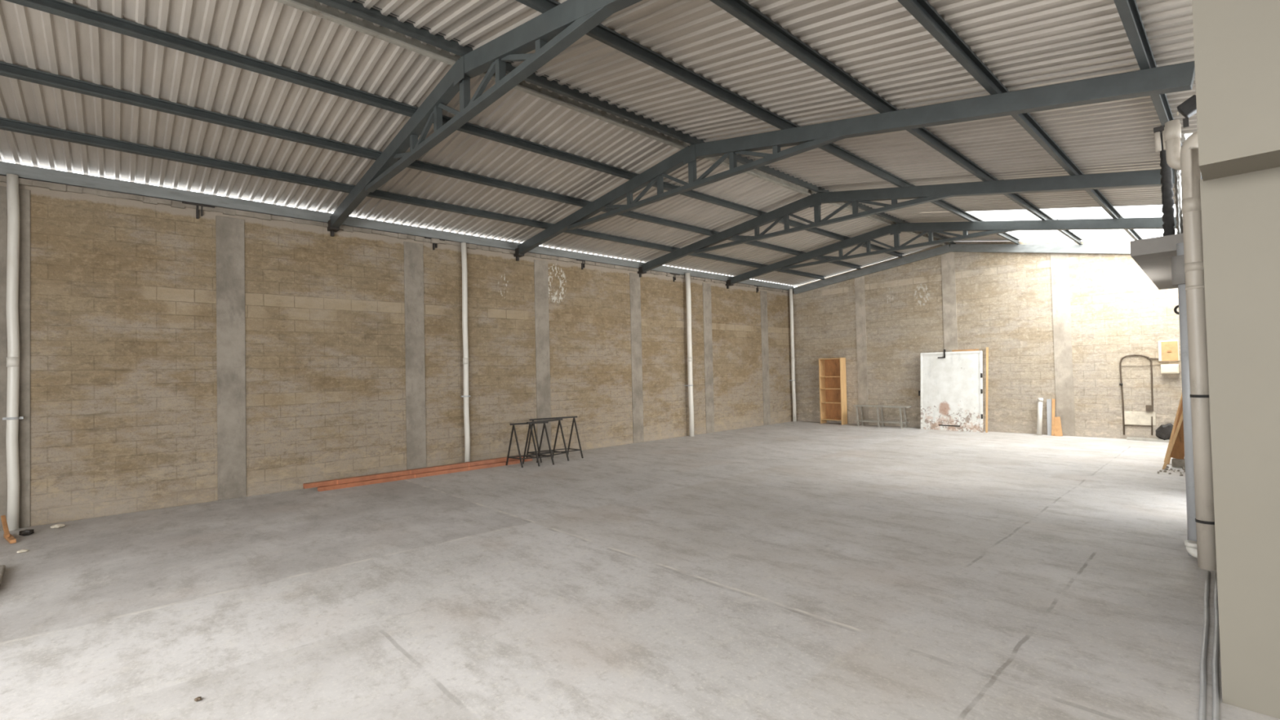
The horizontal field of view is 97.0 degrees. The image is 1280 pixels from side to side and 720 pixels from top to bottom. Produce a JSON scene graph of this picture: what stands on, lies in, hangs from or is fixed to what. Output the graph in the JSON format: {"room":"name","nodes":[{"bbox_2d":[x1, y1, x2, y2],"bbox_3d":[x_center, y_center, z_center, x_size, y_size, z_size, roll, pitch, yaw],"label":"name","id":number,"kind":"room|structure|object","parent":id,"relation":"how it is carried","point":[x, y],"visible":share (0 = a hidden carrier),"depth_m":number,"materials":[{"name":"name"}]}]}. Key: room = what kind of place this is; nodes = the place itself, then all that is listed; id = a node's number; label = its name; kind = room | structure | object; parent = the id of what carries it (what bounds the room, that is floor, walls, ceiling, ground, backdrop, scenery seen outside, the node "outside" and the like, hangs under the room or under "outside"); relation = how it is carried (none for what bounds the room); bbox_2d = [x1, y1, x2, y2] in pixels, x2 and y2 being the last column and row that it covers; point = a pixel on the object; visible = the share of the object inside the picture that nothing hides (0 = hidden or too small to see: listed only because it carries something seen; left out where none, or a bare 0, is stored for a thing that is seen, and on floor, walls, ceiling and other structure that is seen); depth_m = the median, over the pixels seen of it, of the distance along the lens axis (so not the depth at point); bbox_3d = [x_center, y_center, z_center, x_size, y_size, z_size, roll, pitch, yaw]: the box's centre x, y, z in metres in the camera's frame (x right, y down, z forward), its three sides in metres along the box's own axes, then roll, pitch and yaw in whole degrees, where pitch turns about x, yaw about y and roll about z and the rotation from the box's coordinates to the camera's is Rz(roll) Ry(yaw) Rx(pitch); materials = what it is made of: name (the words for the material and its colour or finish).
{"room":"empty warehouse","nodes":[
{"label":"empty warehouse","id":0,"kind":"room"},
{"bbox_2d":[0,175,792,530],"bbox_3d":[-1.797,-0.120,10.551,18.905,3.760,0.192,0,-2,-43],"label":"wall","id":1,"kind":"structure","parent":0,"point":[169,357],"depth_m":7.84,"materials":[{"name":"brick"}]},
{"bbox_2d":[2,173,23,531],"bbox_3d":[-6.570,-0.090,5.930,0.146,3.722,0.096,0,-2,-43],"label":"downpipe","id":2,"kind":"object","parent":1,"relation":"attached to","point":[12,417],"visible":0.99,"depth_m":5.90,"materials":[{"name":"white plastic"}]},
{"bbox_2d":[0,175,793,293],"bbox_3d":[-2.129,-1.910,10.180,17.921,0.075,0.074,0,-2,-43],"label":"trim","id":3,"kind":"structure","parent":1,"relation":"attached to","point":[51,186],"depth_m":7.75,"materials":[{"name":"metal"}]},
{"bbox_2d":[0,160,794,293],"bbox_3d":[-2.161,-1.932,10.154,17.840,0.321,0.070,0,-2,-43],"label":"beam","id":4,"kind":"structure","parent":1,"relation":"attached to","point":[24,171],"depth_m":7.68,"materials":[{"name":"grey metal"}]},
{"bbox_2d":[461,242,470,462],"bbox_3d":[-2.881,-0.092,9.349,0.144,3.702,0.094,0,-2,-43],"label":"downpipe","id":5,"kind":"object","parent":1,"relation":"attached to","point":[464,254],"visible":0.95,"depth_m":9.31,"materials":[{"name":"white plastic"}]},
{"bbox_2d":[327,0,642,236],"bbox_3d":[-0.522,-1.957,3.898,0.120,1.491,11.433,0,-2,-43],"label":"roof truss","id":6,"kind":"object","parent":1,"relation":"attached to","point":[552,32],"visible":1,"depth_m":4.73,"materials":[{"name":"grey metal"}]},
{"bbox_2d":[684,272,693,436],"bbox_3d":[1.122,-0.125,13.003,0.170,3.742,0.174,0,-2,-43],"label":"downpipe","id":7,"kind":"object","parent":1,"relation":"attached to","point":[690,385],"visible":1,"depth_m":12.94,"materials":[{"name":"white plastic"}]},
{"bbox_2d":[788,288,796,422],"bbox_3d":[4.294,-0.134,15.965,0.160,3.742,0.139,0,-2,-43],"label":"downpipe","id":8,"kind":"object","parent":1,"relation":"attached to","point":[790,291],"visible":1,"depth_m":15.92,"materials":[{"name":"white plastic"}]},
{"bbox_2d":[513,61,1195,261],"bbox_3d":[0.739,-2.177,6.950,0.120,0.980,8.683,0,-2,-43],"label":"roof truss","id":9,"kind":"object","parent":1,"relation":"attached to","point":[1176,77],"visible":0.97,"depth_m":5.46,"materials":[{"name":"grey metal"}]},
{"bbox_2d":[0,116,826,279],"bbox_3d":[-1.478,-2.218,9.416,17.840,0.104,0.062,0,-2,-43],"label":"purlin","id":10,"kind":"structure","parent":9,"relation":"on","point":[6,124],"depth_m":6.86,"materials":[{"name":"grey metal"}]},
{"bbox_2d":[0,61,862,269],"bbox_3d":[-0.781,-2.378,8.664,17.840,0.103,0.062,0,-2,-43],"label":"purlin","id":11,"kind":"structure","parent":9,"relation":"on","point":[6,69],"depth_m":5.94,"materials":[{"name":"grey metal"}]},
{"bbox_2d":[4,0,903,257],"bbox_3d":[-0.057,-2.544,7.882,17.840,0.103,0.062,0,-2,-43],"label":"purlin","id":12,"kind":"structure","parent":9,"relation":"on","point":[61,8],"depth_m":5.15,"materials":[{"name":"grey metal"}]},
{"bbox_2d":[274,0,946,245],"bbox_3d":[0.613,-2.702,7.158,17.840,0.115,0.060,0,-2,-43],"label":"purlin","id":13,"kind":"structure","parent":9,"relation":"on","point":[314,7],"depth_m":5.59,"materials":[{"name":"metal"}]},
{"bbox_2d":[315,0,955,244],"bbox_3d":[0.732,-2.715,7.029,17.840,0.115,0.050,0,-2,-43],"label":"purlin","id":14,"kind":"structure","parent":9,"relation":"on","point":[355,8],"depth_m":5.58,"materials":[{"name":"grey metal"}]},
{"bbox_2d":[515,0,1021,244],"bbox_3d":[1.606,-2.503,6.087,17.840,0.106,0.067,0,-2,-43],"label":"purlin","id":15,"kind":"structure","parent":9,"relation":"attached to","point":[601,33],"depth_m":5.26,"materials":[{"name":"grey metal"}]},
{"bbox_2d":[709,0,1084,244],"bbox_3d":[2.330,-2.339,5.305,17.840,0.106,0.067,0,-2,-43],"label":"purlin","id":16,"kind":"structure","parent":9,"relation":"on","point":[741,10],"depth_m":4.68,"materials":[{"name":"grey metal"}]},
{"bbox_2d":[897,0,1142,240],"bbox_3d":[2.945,-2.199,4.642,17.840,0.106,0.067,0,-2,-43],"label":"purlin","id":17,"kind":"structure","parent":9,"relation":"attached to","point":[922,11],"depth_m":4.34,"materials":[{"name":"grey metal"}]},
{"bbox_2d":[1113,0,1182,146],"bbox_3d":[3.567,-2.057,3.971,17.840,0.106,0.067,0,-2,-43],"label":"purlin","id":18,"kind":"structure","parent":9,"relation":"attached to","point":[1128,11],"depth_m":3.65,"materials":[{"name":"grey metal"}]},
{"bbox_2d":[637,168,1202,277],"bbox_3d":[2.932,-2.184,8.982,0.120,0.980,8.683,0,-2,-43],"label":"roof truss","id":19,"kind":"object","parent":1,"relation":"attached to","point":[923,193],"visible":0.97,"depth_m":8.21,"materials":[{"name":"grey metal"}]},
{"bbox_2d":[725,217,1177,288],"bbox_3d":[5.126,-2.190,11.014,0.120,0.980,8.683,0,-2,-43],"label":"roof truss","id":20,"kind":"object","parent":1,"relation":"attached to","point":[989,228],"visible":0.94,"depth_m":10.52,"materials":[{"name":"grey metal"}]},
{"bbox_2d":[0,0,1197,286],"bbox_3d":[1.861,-2.135,5.886,18.340,1.453,11.775,0,-2,-43],"label":"ceiling","id":21,"kind":"structure","parent":0,"point":[1025,44],"depth_m":5.46,"materials":[{"name":"white metal"}]},
{"bbox_2d":[0,421,1279,719],"bbox_3d":[0.784,1.647,5.001,21.140,0.120,11.970,0,-2,-43],"label":"floor","id":22,"kind":"structure","parent":0,"point":[798,570],"depth_m":3.83,"materials":[{"name":"concrete"}]},
{"bbox_2d":[0,564,5,586],"bbox_3d":[-5.033,1.675,4.165,0.470,0.050,1.244,0,-2,-43],"label":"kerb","id":23,"kind":"object","parent":22,"relation":"on","point":[2,567],"visible":1,"depth_m":4.44,"materials":[{"name":"grey concrete"}]},
{"bbox_2d":[0,515,16,543],"bbox_3d":[-6.206,1.657,5.550,0.586,0.191,0.055,-2,-1,36],"label":"stick","id":24,"kind":"object","parent":22,"relation":"on","point":[11,539],"visible":1,"depth_m":5.51,"materials":[{"name":"brown wood"}]},
{"bbox_2d":[16,549,27,552],"bbox_3d":[-5.551,1.716,5.085,0.070,0.030,0.067,0,-2,-43],"label":"stone","id":25,"kind":"object","parent":22,"relation":"on","point":[21,550],"visible":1,"depth_m":5.07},
{"bbox_2d":[18,528,34,536],"bbox_3d":[-6.146,1.727,5.668,0.098,0.060,0.098,-1,-1,2],"label":"stone","id":26,"kind":"object","parent":22,"relation":"on","point":[25,532],"visible":1,"depth_m":5.65,"materials":[{"name":"black stone"}]},
{"bbox_2d":[49,523,65,528],"bbox_3d":[-6.104,1.741,5.933,0.086,0.041,0.091,-1,-1,-1],"label":"stone","id":27,"kind":"object","parent":22,"relation":"on","point":[55,526],"visible":1,"depth_m":5.91,"materials":[{"name":"white stone"}]},
{"bbox_2d":[194,696,201,701],"bbox_3d":[-2.078,1.594,2.660,0.027,0.020,0.027,0,-2,-43],"label":"stone","id":28,"kind":"object","parent":22,"relation":"on","point":[197,699],"visible":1,"depth_m":2.65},
{"bbox_2d":[317,459,519,491],"bbox_3d":[-3.177,1.722,8.570,3.020,0.061,0.081,0,-2,-42],"label":"tube","id":29,"kind":"object","parent":22,"relation":"on","point":[517,461],"visible":1,"depth_m":8.37,"materials":[{"name":"red metal"}]},
{"bbox_2d":[302,454,523,488],"bbox_3d":[-3.229,1.664,8.583,3.280,0.066,0.086,0,-2,-42],"label":"tube","id":30,"kind":"object","parent":29,"relation":"on","point":[335,482],"visible":0.89,"depth_m":8.29,"materials":[{"name":"red metal"}]},
{"bbox_2d":[519,457,532,462],"bbox_3d":[-3.117,1.725,8.742,3.300,0.061,0.081,0,-2,-42],"label":"tube","id":31,"kind":"object","parent":22,"relation":"on","point":[526,460],"visible":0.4,"depth_m":9.76,"materials":[{"name":"metal"}]},
{"bbox_2d":[506,421,554,467],"bbox_3d":[-1.824,1.385,9.353,0.719,0.707,0.406,-1,-1,-25],"label":"trestle","id":32,"kind":"object","parent":22,"relation":"on","point":[513,424],"visible":0.97,"depth_m":9.33,"materials":[{"name":"black metal"}]},
{"bbox_2d":[522,418,568,466],"bbox_3d":[-1.599,1.380,9.589,0.439,0.717,0.765,-2,-2,40],"label":"trestle","id":33,"kind":"object","parent":22,"relation":"on","point":[555,420],"visible":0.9,"depth_m":9.52,"materials":[{"name":"black metal"}]},
{"bbox_2d":[525,416,583,462],"bbox_3d":[-1.499,1.374,9.900,0.922,0.737,0.403,-1,-1,-31],"label":"trestle","id":34,"kind":"object","parent":22,"relation":"on","point":[564,417],"visible":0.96,"depth_m":9.91,"materials":[{"name":"black metal"}]},
{"bbox_2d":[818,357,847,424],"bbox_3d":[5.156,0.825,15.126,0.280,1.750,0.630,0,-2,-43],"label":"bookshelf","id":35,"kind":"object","parent":22,"relation":"on","point":[832,371],"visible":1,"depth_m":15.23,"materials":[{"name":"brown wood"}]},
{"bbox_2d":[853,404,911,428],"bbox_3d":[6.010,1.397,14.059,0.280,0.526,1.320,0,-2,-43],"label":"metal bench","id":36,"kind":"object","parent":22,"relation":"on","point":[877,406],"visible":1,"depth_m":14.00,"materials":[{"name":"grey metal"}]},
{"bbox_2d":[918,349,982,432],"bbox_3d":[7.106,0.682,12.990,0.202,1.860,1.360,0,-2,-43],"label":"door leaf","id":37,"kind":"structure","parent":22,"relation":"on","point":[951,392],"depth_m":12.92,"materials":[{"name":"white paint"}]},
{"bbox_2d":[951,349,978,351],"bbox_3d":[7.431,0.683,12.883,0.038,1.840,0.550,0,-2,-43],"label":"plywood sheet","id":38,"kind":"object","parent":22,"relation":"on","point":[960,349],"visible":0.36,"depth_m":12.90,"materials":[{"name":"brown wood"}]},
{"bbox_2d":[985,346,988,432],"bbox_3d":[7.645,0.654,12.468,0.219,1.873,0.037,0,-1,-36],"label":"batten","id":39,"kind":"object","parent":22,"relation":"on","point":[987,348],"visible":1,"depth_m":12.46,"materials":[{"name":"brown wood"}]},
{"bbox_2d":[1036,397,1043,435],"bbox_3d":[8.320,1.177,11.776,0.217,0.781,0.099,-1,-1,-32],"label":"pipe offcut","id":40,"kind":"object","parent":22,"relation":"on","point":[1040,400],"visible":1,"depth_m":11.75,"materials":[{"name":"white plastic"}]},
{"bbox_2d":[1037,397,1043,401],"bbox_3d":[8.358,0.832,11.812,0.112,0.092,0.102,0,-2,-43],"label":"socket","id":41,"kind":"object","parent":40,"relation":"attached to","point":[1039,399],"depth_m":11.77,"materials":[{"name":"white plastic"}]},
{"bbox_2d":[1046,399,1051,435],"bbox_3d":[8.471,1.185,11.704,0.110,0.744,0.090,0,-2,-43],"label":"metal strip","id":42,"kind":"object","parent":22,"relation":"on","point":[1048,401],"visible":1,"depth_m":11.70,"materials":[{"name":"grey metal"}]},
{"bbox_2d":[1051,399,1055,435],"bbox_3d":[8.496,1.178,11.632,0.137,0.754,0.052,0,-2,-38],"label":"plank","id":43,"kind":"object","parent":22,"relation":"on","point":[1053,400],"visible":1,"depth_m":11.62,"materials":[{"name":"orange wood"}]},
{"bbox_2d":[1053,416,1062,435],"bbox_3d":[8.529,1.361,11.560,0.119,0.402,0.180,0,-2,-43],"label":"plank","id":44,"kind":"object","parent":22,"relation":"on","point":[1058,428],"visible":1,"depth_m":11.54,"materials":[{"name":"orange wood"}]},
{"bbox_2d":[1126,436,1169,442],"bbox_3d":[9.564,1.483,10.502,0.140,0.045,0.800,0,-2,-43],"label":"plank","id":45,"kind":"object","parent":22,"relation":"on","point":[1127,437],"visible":0.56,"depth_m":10.54,"materials":[{"name":"white wood"}]},
{"bbox_2d":[1155,423,1173,439],"bbox_3d":[9.667,1.313,10.361,0.136,0.310,0.338,0,-2,-43],"label":"bundle","id":46,"kind":"object","parent":45,"relation":"on","point":[1163,432],"visible":0.66,"depth_m":10.35,"materials":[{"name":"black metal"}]},
{"bbox_2d":[1157,466,1185,475],"bbox_3d":[7.277,1.485,7.557,0.770,0.043,0.505,0,-2,-43],"label":"crumbs","id":47,"kind":"object","parent":22,"relation":"on","point":[1166,467],"visible":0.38,"depth_m":7.61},
{"bbox_2d":[1162,411,1182,469],"bbox_3d":[7.358,1.023,7.769,0.416,0.970,0.063,-1,-1,3],"label":"plank","id":48,"kind":"object","parent":22,"relation":"on","point":[1180,420],"visible":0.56,"depth_m":7.75,"materials":[{"name":"brown wood"}]},
{"bbox_2d":[1164,393,1182,462],"bbox_3d":[7.877,0.747,8.274,0.435,1.514,0.074,-2,-1,15],"label":"plank","id":49,"kind":"object","parent":22,"relation":"on","point":[1177,412],"visible":0.26,"depth_m":8.27,"materials":[{"name":"brown wood"}]},
{"bbox_2d":[1171,457,1185,467],"bbox_3d":[7.583,1.442,7.932,0.180,0.110,0.180,0,-2,-43],"label":"concrete block","id":50,"kind":"object","parent":22,"relation":"on","point":[1180,463],"visible":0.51,"depth_m":7.89,"materials":[{"name":"grey concrete"}]},
{"bbox_2d":[1169,399,1184,458],"bbox_3d":[7.637,0.963,7.961,0.398,0.880,0.077,-1,-1,-1],"label":"plank","id":51,"kind":"object","parent":50,"relation":"on","point":[1178,451],"visible":0.31,"depth_m":7.95,"materials":[{"name":"brown wood"}]},
{"bbox_2d":[1171,242,1196,556],"bbox_3d":[4.224,0.296,4.344,0.148,2.400,0.148,0,-2,-43],"label":"drain pipe","id":52,"kind":"object","parent":22,"relation":"on","point":[1178,274],"visible":0.46,"depth_m":4.33,"materials":[{"name":"grey plastic"}]},
{"bbox_2d":[1184,540,1197,558],"bbox_3d":[4.152,1.419,4.211,0.142,0.116,0.083,-2,-2,39],"label":"pipe elbow","id":53,"kind":"object","parent":22,"relation":"on","point":[1191,546],"visible":0.41,"depth_m":4.21,"materials":[{"name":"white plastic"}]},
{"bbox_2d":[1180,130,1216,570],"bbox_3d":[4.085,-0.088,4.051,0.112,3.162,0.236,0,-2,-43],"label":"drain pipe","id":54,"kind":"object","parent":22,"relation":"on","point":[1189,162],"visible":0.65,"depth_m":4.07,"materials":[{"name":"beige plastic"}]},
{"bbox_2d":[1164,119,1181,169],"bbox_3d":[4.055,-1.622,4.238,0.176,0.382,0.188,0,-2,-43],"label":"vent pipe","id":55,"kind":"object","parent":54,"relation":"attached to","point":[1172,129],"visible":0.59,"depth_m":4.27,"materials":[{"name":"beige plastic"}]},
{"bbox_2d":[1153,124,1165,151],"bbox_3d":[4.135,-1.752,4.484,0.070,0.186,0.087,0,-2,-43],"label":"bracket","id":56,"kind":"object","parent":55,"relation":"attached to","point":[1157,131],"visible":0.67,"depth_m":4.48,"materials":[{"name":"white metal"}]},
{"bbox_2d":[1177,94,1196,128],"bbox_3d":[3.993,-1.804,4.101,0.090,0.199,0.144,0,-2,-43],"label":"floodlight","id":57,"kind":"object","parent":54,"relation":"attached to","point":[1187,108],"visible":0.82,"depth_m":4.09,"materials":[{"name":"black metal"}]},
{"bbox_2d":[1198,570,1210,719],"bbox_3d":[2.293,1.487,2.312,4.702,0.022,0.028,0,-2,-44],"label":"conduit","id":58,"kind":"object","parent":22,"relation":"on","point":[1202,693],"visible":1,"depth_m":2.84,"materials":[{"name":"grey plastic"}]},
{"bbox_2d":[1211,572,1219,719],"bbox_3d":[2.320,1.486,2.283,4.702,0.022,0.028,0,-2,-44],"label":"conduit","id":59,"kind":"object","parent":22,"relation":"on","point":[1215,691],"visible":0.84,"depth_m":2.78,"materials":[{"name":"grey plastic"}]},
{"bbox_2d":[792,241,1182,439],"bbox_3d":[7.521,-0.581,12.957,0.192,4.365,9.350,0,-2,-43],"label":"wall","id":60,"kind":"structure","parent":0,"point":[1059,326],"depth_m":12.29,"materials":[{"name":"brick"}]},
{"bbox_2d":[793,244,1130,294],"bbox_3d":[7.310,-2.186,12.975,0.090,0.994,8.595,0,-2,-43],"label":"frame","id":61,"kind":"object","parent":60,"relation":"attached to","point":[1005,248],"visible":0.76,"depth_m":12.69,"materials":[{"name":"grey metal"}]},
{"bbox_2d":[1119,354,1160,435],"bbox_3d":[9.481,0.660,10.688,0.055,1.543,0.642,0,-2,-43],"label":"conduit","id":62,"kind":"object","parent":60,"relation":"attached to","point":[1148,407],"visible":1,"depth_m":10.68,"materials":[{"name":"black metal"}]},
{"bbox_2d":[1124,411,1155,425],"bbox_3d":[9.468,1.108,10.728,0.012,0.250,0.460,0,-2,-43],"label":"cement patch","id":63,"kind":"object","parent":60,"relation":"attached to","point":[1137,418],"visible":1,"depth_m":10.73,"materials":[{"name":"beige concrete"}]},
{"bbox_2d":[1157,340,1179,361],"bbox_3d":[9.724,-0.170,10.412,0.060,0.380,0.280,0,-2,-43],"label":"board","id":64,"kind":"object","parent":60,"relation":"attached to","point":[1168,350],"visible":1,"depth_m":10.40,"materials":[{"name":"beige wood"}]},
{"bbox_2d":[1160,364,1179,373],"bbox_3d":[9.716,0.164,10.373,0.127,0.170,0.245,0,-2,-43],"label":"box","id":65,"kind":"object","parent":60,"relation":"attached to","point":[1165,368],"visible":1,"depth_m":10.33,"materials":[{"name":"white plastic"}]},
{"bbox_2d":[1200,166,1279,719],"bbox_3d":[3.539,0.304,1.581,0.260,2.300,2.730,0,-2,-43],"label":"wall","id":66,"kind":"structure","parent":0,"point":[1241,212],"depth_m":2.42,"materials":[{"name":"beige paint"}]},
{"bbox_2d":[1191,0,1279,181],"bbox_3d":[3.398,-1.375,1.514,0.550,1.080,2.720,0,-2,-43],"label":"wall","id":67,"kind":"structure","parent":66,"relation":"attached to","point":[1237,42],"depth_m":2.24,"materials":[{"name":"beige paint"}]},
{"bbox_3d":[6.598,0.031,6.151,10.440,2.900,0.300,0,-2,-43],"label":"wall","id":68,"kind":"structure","parent":0,"visible":0},
{"bbox_2d":[1130,233,1183,289],"bbox_3d":[5.649,-0.981,5.928,3.450,0.135,0.600,0,-2,-43],"label":"hopper","id":69,"kind":"object","parent":68,"relation":"attached to","point":[1153,255],"visible":0.49,"depth_m":4.95,"materials":[{"name":"grey metal"}]},
{"bbox_2d":[1159,125,1175,235],"bbox_3d":[4.713,-1.575,5.061,0.084,1.069,0.089,0,-2,-43],"label":"pipe","id":70,"kind":"object","parent":69,"relation":"on","point":[1167,193],"visible":0.68,"depth_m":5.04,"materials":[{"name":"black metal"}]},
{"bbox_2d":[1173,169,1182,234],"bbox_3d":[4.869,-1.423,5.114,0.047,0.756,0.052,0,-2,-43],"label":"duct","id":71,"kind":"object","parent":69,"relation":"on","point":[1179,217],"visible":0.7,"depth_m":5.10,"materials":[{"name":"silver metal"}]},
{"bbox_2d":[1173,305,1178,314],"bbox_3d":[4.409,-0.406,4.436,0.018,0.080,0.331,0,-2,-43],"label":"ring","id":72,"kind":"object","parent":68,"relation":"attached to","point":[1176,306],"visible":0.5,"depth_m":4.54,"materials":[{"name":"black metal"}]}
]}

